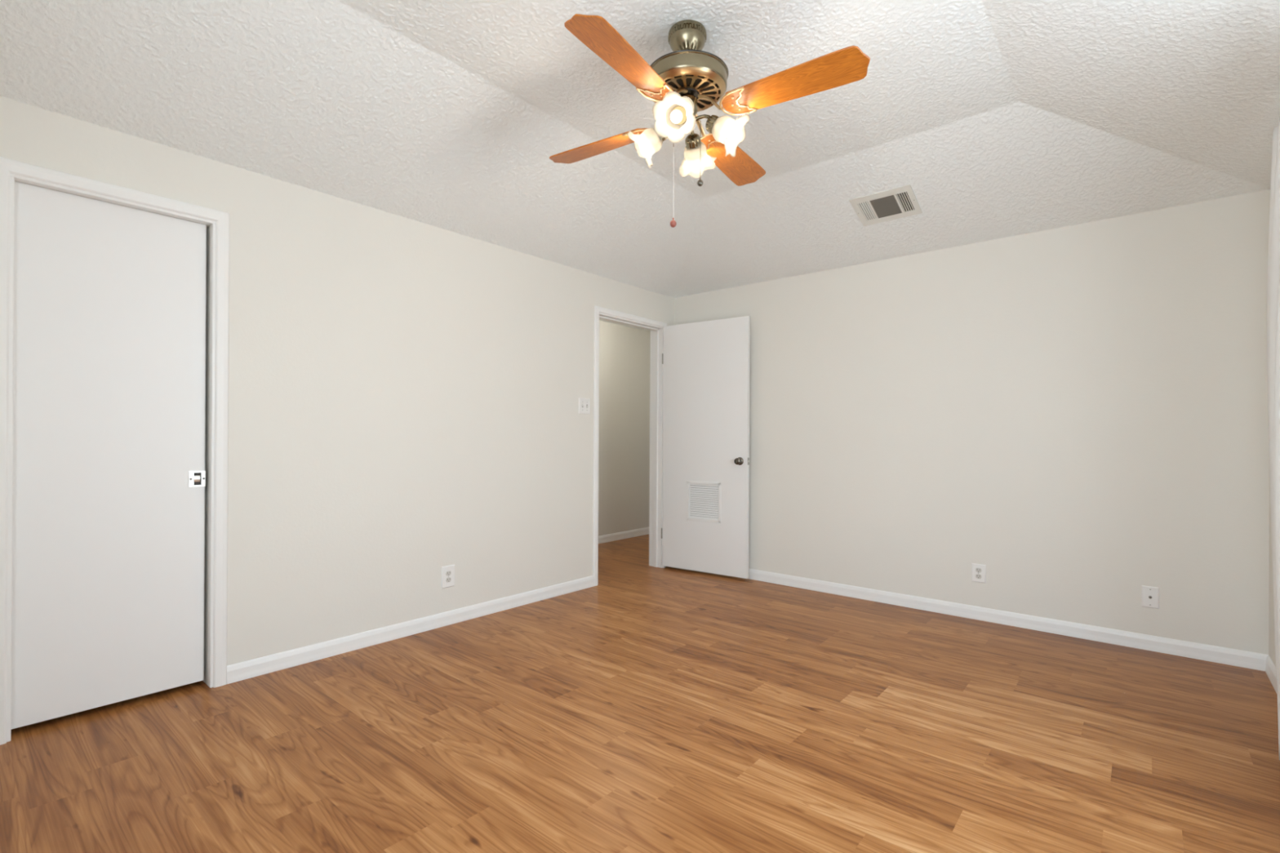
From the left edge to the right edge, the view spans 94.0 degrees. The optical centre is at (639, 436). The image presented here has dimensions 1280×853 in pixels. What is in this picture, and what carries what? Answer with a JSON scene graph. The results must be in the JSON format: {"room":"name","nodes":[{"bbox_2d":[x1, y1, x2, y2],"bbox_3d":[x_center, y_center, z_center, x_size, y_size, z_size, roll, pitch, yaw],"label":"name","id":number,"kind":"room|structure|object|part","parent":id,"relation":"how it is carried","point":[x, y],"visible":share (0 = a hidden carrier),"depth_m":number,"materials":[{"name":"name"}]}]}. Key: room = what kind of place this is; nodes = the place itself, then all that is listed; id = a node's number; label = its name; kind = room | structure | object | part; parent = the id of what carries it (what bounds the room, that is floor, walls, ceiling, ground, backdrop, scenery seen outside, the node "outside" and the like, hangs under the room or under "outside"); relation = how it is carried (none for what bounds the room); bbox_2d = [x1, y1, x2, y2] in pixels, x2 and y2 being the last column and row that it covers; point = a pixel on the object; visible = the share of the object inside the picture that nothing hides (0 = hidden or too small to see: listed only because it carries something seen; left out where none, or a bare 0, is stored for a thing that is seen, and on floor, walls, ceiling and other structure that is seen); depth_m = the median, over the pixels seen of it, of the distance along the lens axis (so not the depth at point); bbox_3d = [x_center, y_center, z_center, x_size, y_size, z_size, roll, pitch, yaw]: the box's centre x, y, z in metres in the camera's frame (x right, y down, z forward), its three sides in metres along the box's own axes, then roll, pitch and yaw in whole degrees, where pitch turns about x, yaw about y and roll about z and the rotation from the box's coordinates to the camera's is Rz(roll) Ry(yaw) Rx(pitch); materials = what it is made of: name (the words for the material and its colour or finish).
{"room":"empty bedroom","nodes":[
{"label":"empty bedroom","id":0,"kind":"room"},
{"bbox_2d":[0,95,673,684],"bbox_3d":[-1.309,-0.052,3.459,0.120,2.355,4.820,0,0,40],"label":"wall","id":1,"kind":"structure","parent":0,"point":[404,393],"depth_m":3.21,"materials":[{"name":"white paint"}]},
{"bbox_2d":[11,181,206,729],"bbox_3d":[-2.188,0.072,2.419,0.041,2.043,0.702,0,0,40],"label":"door","id":2,"kind":"structure","parent":1,"relation":"in","point":[108,482],"depth_m":2.41,"materials":[{"name":"white paint"}]},
{"bbox_3d":[-1.968,0.190,2.652,0.003,0.070,0.061,0,0,40],"label":"latch plate","id":3,"kind":"part","parent":2,"relation":"part of","materials":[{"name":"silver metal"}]},
{"bbox_2d":[0,156,229,745],"bbox_3d":[-2.148,0.055,2.459,0.140,2.130,0.734,0,0,40],"label":"door frame","id":4,"kind":"structure","parent":1,"relation":"attached to","point":[7,166],"depth_m":2.52,"materials":[{"name":"white wood"}]},
{"bbox_2d":[226,575,594,684],"bbox_3d":[-1.109,1.086,3.598,0.013,0.080,2.356,0,0,40],"label":"baseboard","id":5,"kind":"structure","parent":1,"relation":"attached to","point":[251,668],"depth_m":3.27,"materials":[{"name":"white wood"}]},
{"bbox_2d":[441,564,454,588],"bbox_3d":[-1.143,0.838,3.560,0.008,0.130,0.088,0,0,40],"label":"wall outlet","id":6,"kind":"object","parent":1,"relation":"attached to","point":[447,571],"visible":1,"depth_m":3.56,"materials":[{"name":"white plastic"}]},
{"bbox_2d":[445,577,451,582],"bbox_3d":[-1.141,0.858,3.558,0.002,0.028,0.034,0,0,40],"label":"socket","id":7,"kind":"object","parent":6,"relation":"attached to","point":[448,580],"depth_m":3.56,"materials":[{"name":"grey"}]},
{"bbox_2d":[445,570,451,576],"bbox_3d":[-1.141,0.819,3.558,0.002,0.028,0.034,0,0,40],"label":"socket","id":8,"kind":"object","parent":6,"relation":"attached to","point":[448,573],"depth_m":3.56,"materials":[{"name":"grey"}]},
{"bbox_2d":[578,397,590,413],"bbox_3d":[-0.404,-0.223,4.418,0.021,0.116,0.116,0,0,40],"label":"light switch","id":9,"kind":"object","parent":1,"relation":"attached to","point":[584,403],"visible":1,"depth_m":4.42,"materials":[{"name":"white plastic"}]},
{"bbox_2d":[592,305,666,586],"bbox_3d":[-0.105,0.075,4.873,0.140,2.116,0.888,0,0,40],"label":"door frame","id":10,"kind":"structure","parent":1,"relation":"attached to","point":[657,332],"depth_m":5.14,"materials":[{"name":"white wood"}]},
{"bbox_2d":[598,320,650,536],"bbox_3d":[-1.000,-0.048,5.713,0.120,2.355,3.620,0,0,40],"label":"wall","id":11,"kind":"structure","parent":0,"point":[624,432],"depth_m":6.59,"materials":[{"name":"white paint"}]},
{"bbox_2d":[598,527,648,543],"bbox_3d":[-0.994,1.089,5.623,0.013,0.080,3.500,0,0,40],"label":"baseboard","id":12,"kind":"structure","parent":11,"relation":"attached to","point":[637,532],"depth_m":6.57,"materials":[{"name":"white wood"}]},
{"bbox_2d":[0,534,1279,852],"bbox_3d":[0.091,1.132,3.100,5.189,0.001,6.250,0,0,40],"label":"floor","id":13,"kind":"structure","parent":0,"point":[645,708],"depth_m":2.19,"materials":[{"name":"laminate"}]},
{"bbox_2d":[0,0,1279,331],"bbox_3d":[0.094,-1.469,3.145,5.099,0.498,6.140,0,0,40],"label":"ceiling","id":14,"kind":"structure","parent":0,"point":[1001,118],"depth_m":2.65,"materials":[{"name":"white paint"}]},
{"bbox_2d":[549,13,870,227],"bbox_3d":[0.182,-1.188,2.311,1.012,0.760,1.012,0,0,-12],"label":"ceiling fan","id":15,"kind":"object","parent":14,"relation":"hanging from","point":[688,80],"visible":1,"depth_m":2.18,"materials":[{"name":"brown wood"}]},
{"bbox_3d":[-0.165,-1.232,2.539,0.524,0.006,0.150,0,12,33],"label":"blade","id":16,"kind":"part","parent":15,"relation":"part of","materials":[{"name":"brown wood"}]},
{"bbox_3d":[-0.045,-1.232,1.964,0.150,0.006,0.524,15,8,32],"label":"blade","id":17,"kind":"part","parent":15,"relation":"part of","materials":[{"name":"brown wood"}]},
{"bbox_3d":[0.032,-1.159,2.361,0.109,0.166,0.153,-33,-10,15],"label":"lamp shade","id":18,"kind":"part","parent":15,"relation":"part of","materials":[{"name":"white glass"}]},
{"bbox_3d":[0.133,-1.159,2.162,0.153,0.166,0.109,0,32,18],"label":"lamp shade","id":19,"kind":"part","parent":15,"relation":"part of","materials":[{"name":"white glass"}]},
{"bbox_3d":[0.136,-1.164,2.170,0.045,0.045,0.074,0,32,18],"label":"bulb","id":20,"kind":"part","parent":15,"relation":"part of","materials":[{"name":"white glass"}]},
{"bbox_2d":[671,105,687,124],"bbox_3d":[0.150,-1.193,2.215,0.062,0.063,0.044,0,32,18],"label":"bulb","id":21,"kind":"object","parent":15,"relation":"attached to","point":[682,108],"depth_m":2.19,"materials":[{"name":"white glass"}]},
{"bbox_3d":[0.182,-1.252,2.312,0.080,0.153,0.080,0,0,40],"label":"light kit stem","id":22,"kind":"part","parent":15,"relation":"part of","materials":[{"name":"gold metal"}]},
{"bbox_2d":[653,66,725,111],"bbox_3d":[0.183,-1.330,2.312,0.298,0.020,0.298,0,0,40],"label":"grille","id":23,"kind":"object","parent":15,"relation":"attached to","point":[697,82],"depth_m":2.23,"materials":[{"name":"gold metal"}]},
{"bbox_3d":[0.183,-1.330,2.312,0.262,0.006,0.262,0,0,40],"label":"motor","id":24,"kind":"part","parent":15,"relation":"part of","materials":[{"name":"brown"}]},
{"bbox_2d":[684,133,701,148],"bbox_3d":[0.214,-1.193,2.408,0.062,0.063,0.044,0,-32,18],"label":"socket","id":25,"kind":"object","parent":15,"relation":"attached to","point":[692,140],"depth_m":2.39,"materials":[{"name":"gold metal"}]},
{"bbox_3d":[0.231,-1.158,2.461,0.153,0.166,0.109,0,-32,18],"label":"lamp shade","id":26,"kind":"part","parent":15,"relation":"part of","materials":[{"name":"white glass"}]},
{"bbox_3d":[0.224,-1.106,2.311,0.023,0.246,0.003,0,0,0],"label":"pull chain","id":27,"kind":"part","parent":15,"relation":"part of","materials":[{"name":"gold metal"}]},
{"bbox_3d":[0.242,-1.219,2.291,0.079,0.033,0.018,0,0,17],"label":"lamp arm","id":28,"kind":"part","parent":15,"relation":"part of","materials":[{"name":"gold metal"}]},
{"bbox_2d":[705,115,719,133],"bbox_3d":[0.279,-1.192,2.280,0.044,0.063,0.062,34,10,15],"label":"socket","id":29,"kind":"object","parent":15,"relation":"attached to","point":[713,121],"depth_m":2.25,"materials":[{"name":"gold metal"}]},
{"bbox_3d":[0.332,-1.157,2.262,0.109,0.166,0.153,34,10,15],"label":"lamp shade","id":30,"kind":"part","parent":15,"relation":"part of","materials":[{"name":"white glass"}]},
{"bbox_3d":[0.323,-1.163,2.265,0.074,0.045,0.045,34,10,15],"label":"bulb","id":31,"kind":"part","parent":15,"relation":"part of","materials":[{"name":"white glass"}]},
{"bbox_3d":[0.410,-1.229,2.659,0.150,0.006,0.524,-14,-8,32],"label":"blade","id":32,"kind":"part","parent":15,"relation":"part of","materials":[{"name":"brown wood"}]},
{"bbox_3d":[0.530,-1.229,2.084,0.524,0.006,0.150,0,-12,33],"label":"blade","id":33,"kind":"part","parent":15,"relation":"part of","materials":[{"name":"brown wood"}]},
{"bbox_2d":[848,184,922,226],"bbox_3d":[1.486,-1.390,3.609,0.350,0.095,0.248,0,0,40],"label":"ceiling vent","id":34,"kind":"object","parent":14,"relation":"in","point":[901,202],"visible":1,"depth_m":3.60,"materials":[{"name":"white metal"}]},
{"bbox_2d":[661,315,750,578],"bbox_3d":[0.529,0.086,4.909,0.810,2.056,0.147,0,0,35],"label":"door","id":35,"kind":"structure","parent":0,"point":[705,528],"depth_m":4.88,"materials":[{"name":"white paint"}]},
{"bbox_3d":[0.521,0.536,4.888,0.317,0.324,0.005,0,0,35],"label":"louvre frame","id":36,"kind":"part","parent":35,"relation":"part of","materials":[{"name":"white"}]},
{"bbox_3d":[0.772,0.197,4.679,0.062,0.062,0.056,0,0,35],"label":"knob","id":37,"kind":"part","parent":35,"relation":"part of","materials":[{"name":"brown metal"}]},
{"bbox_2d":[673,188,1270,654],"bbox_3d":[1.721,-0.036,4.131,3.879,2.355,0.120,0,0,40],"label":"wall","id":38,"kind":"structure","parent":0,"point":[1077,415],"depth_m":3.53,"materials":[{"name":"white paint"}]},
{"bbox_2d":[971,563,986,583],"bbox_3d":[2.109,0.854,3.714,0.079,0.114,0.008,0,0,40],"label":"wall outlet","id":39,"kind":"object","parent":38,"relation":"attached to","point":[978,571],"visible":1,"depth_m":3.71,"materials":[{"name":"white plastic"}]},
{"bbox_2d":[975,573,982,578],"bbox_3d":[2.107,0.873,3.712,0.034,0.028,0.002,0,0,40],"label":"socket","id":40,"kind":"object","parent":39,"relation":"attached to","point":[977,575],"depth_m":3.71,"materials":[{"name":"grey plastic"}]},
{"bbox_2d":[975,568,982,573],"bbox_3d":[2.108,0.834,3.712,0.034,0.028,0.002,0,0,40],"label":"socket","id":41,"kind":"object","parent":39,"relation":"attached to","point":[977,570],"depth_m":3.71,"materials":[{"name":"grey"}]},
{"bbox_2d":[747,568,1268,671],"bbox_3d":[1.673,1.101,4.079,3.639,0.080,0.013,0,0,40],"label":"baseboard","id":42,"kind":"structure","parent":38,"relation":"attached to","point":[1257,661],"depth_m":3.50,"materials":[{"name":"white wood"}]},
{"bbox_2d":[1141,585,1159,608],"bbox_3d":[2.727,0.861,3.186,0.072,0.114,0.016,0,0,40],"label":"cable jack","id":43,"kind":"object","parent":38,"relation":"attached to","point":[1149,595],"visible":1,"depth_m":3.19,"materials":[{"name":"white plastic"}]},
{"bbox_2d":[1268,475,1275,666],"bbox_3d":[1.561,-0.041,1.031,0.120,2.355,4.820,0,0,40],"label":"wall","id":44,"kind":"structure","parent":0,"point":[1271,619],"depth_m":2.87,"materials":[{"name":"white paint"}]},
{"bbox_2d":[1265,655,1276,693],"bbox_3d":[1.539,1.097,1.114,0.013,0.080,4.687,0,0,40],"label":"baseboard","id":45,"kind":"structure","parent":44,"relation":"attached to","point":[1270,668],"depth_m":2.79,"materials":[{"name":"white wood"}]},
{"bbox_3d":[1.499,-1.099,1.123,0.099,0.092,2.501,0,0,40],"label":"curtain rod","id":46,"kind":"object","parent":44,"relation":"attached to","visible":0},
{"bbox_2d":[1266,116,1279,760],"bbox_3d":[2.164,0.018,1.983,0.057,2.223,0.912,0,0,40],"label":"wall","id":47,"kind":"structure","parent":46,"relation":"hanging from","point":[1273,250],"depth_m":2.13,"materials":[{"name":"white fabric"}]}
]}

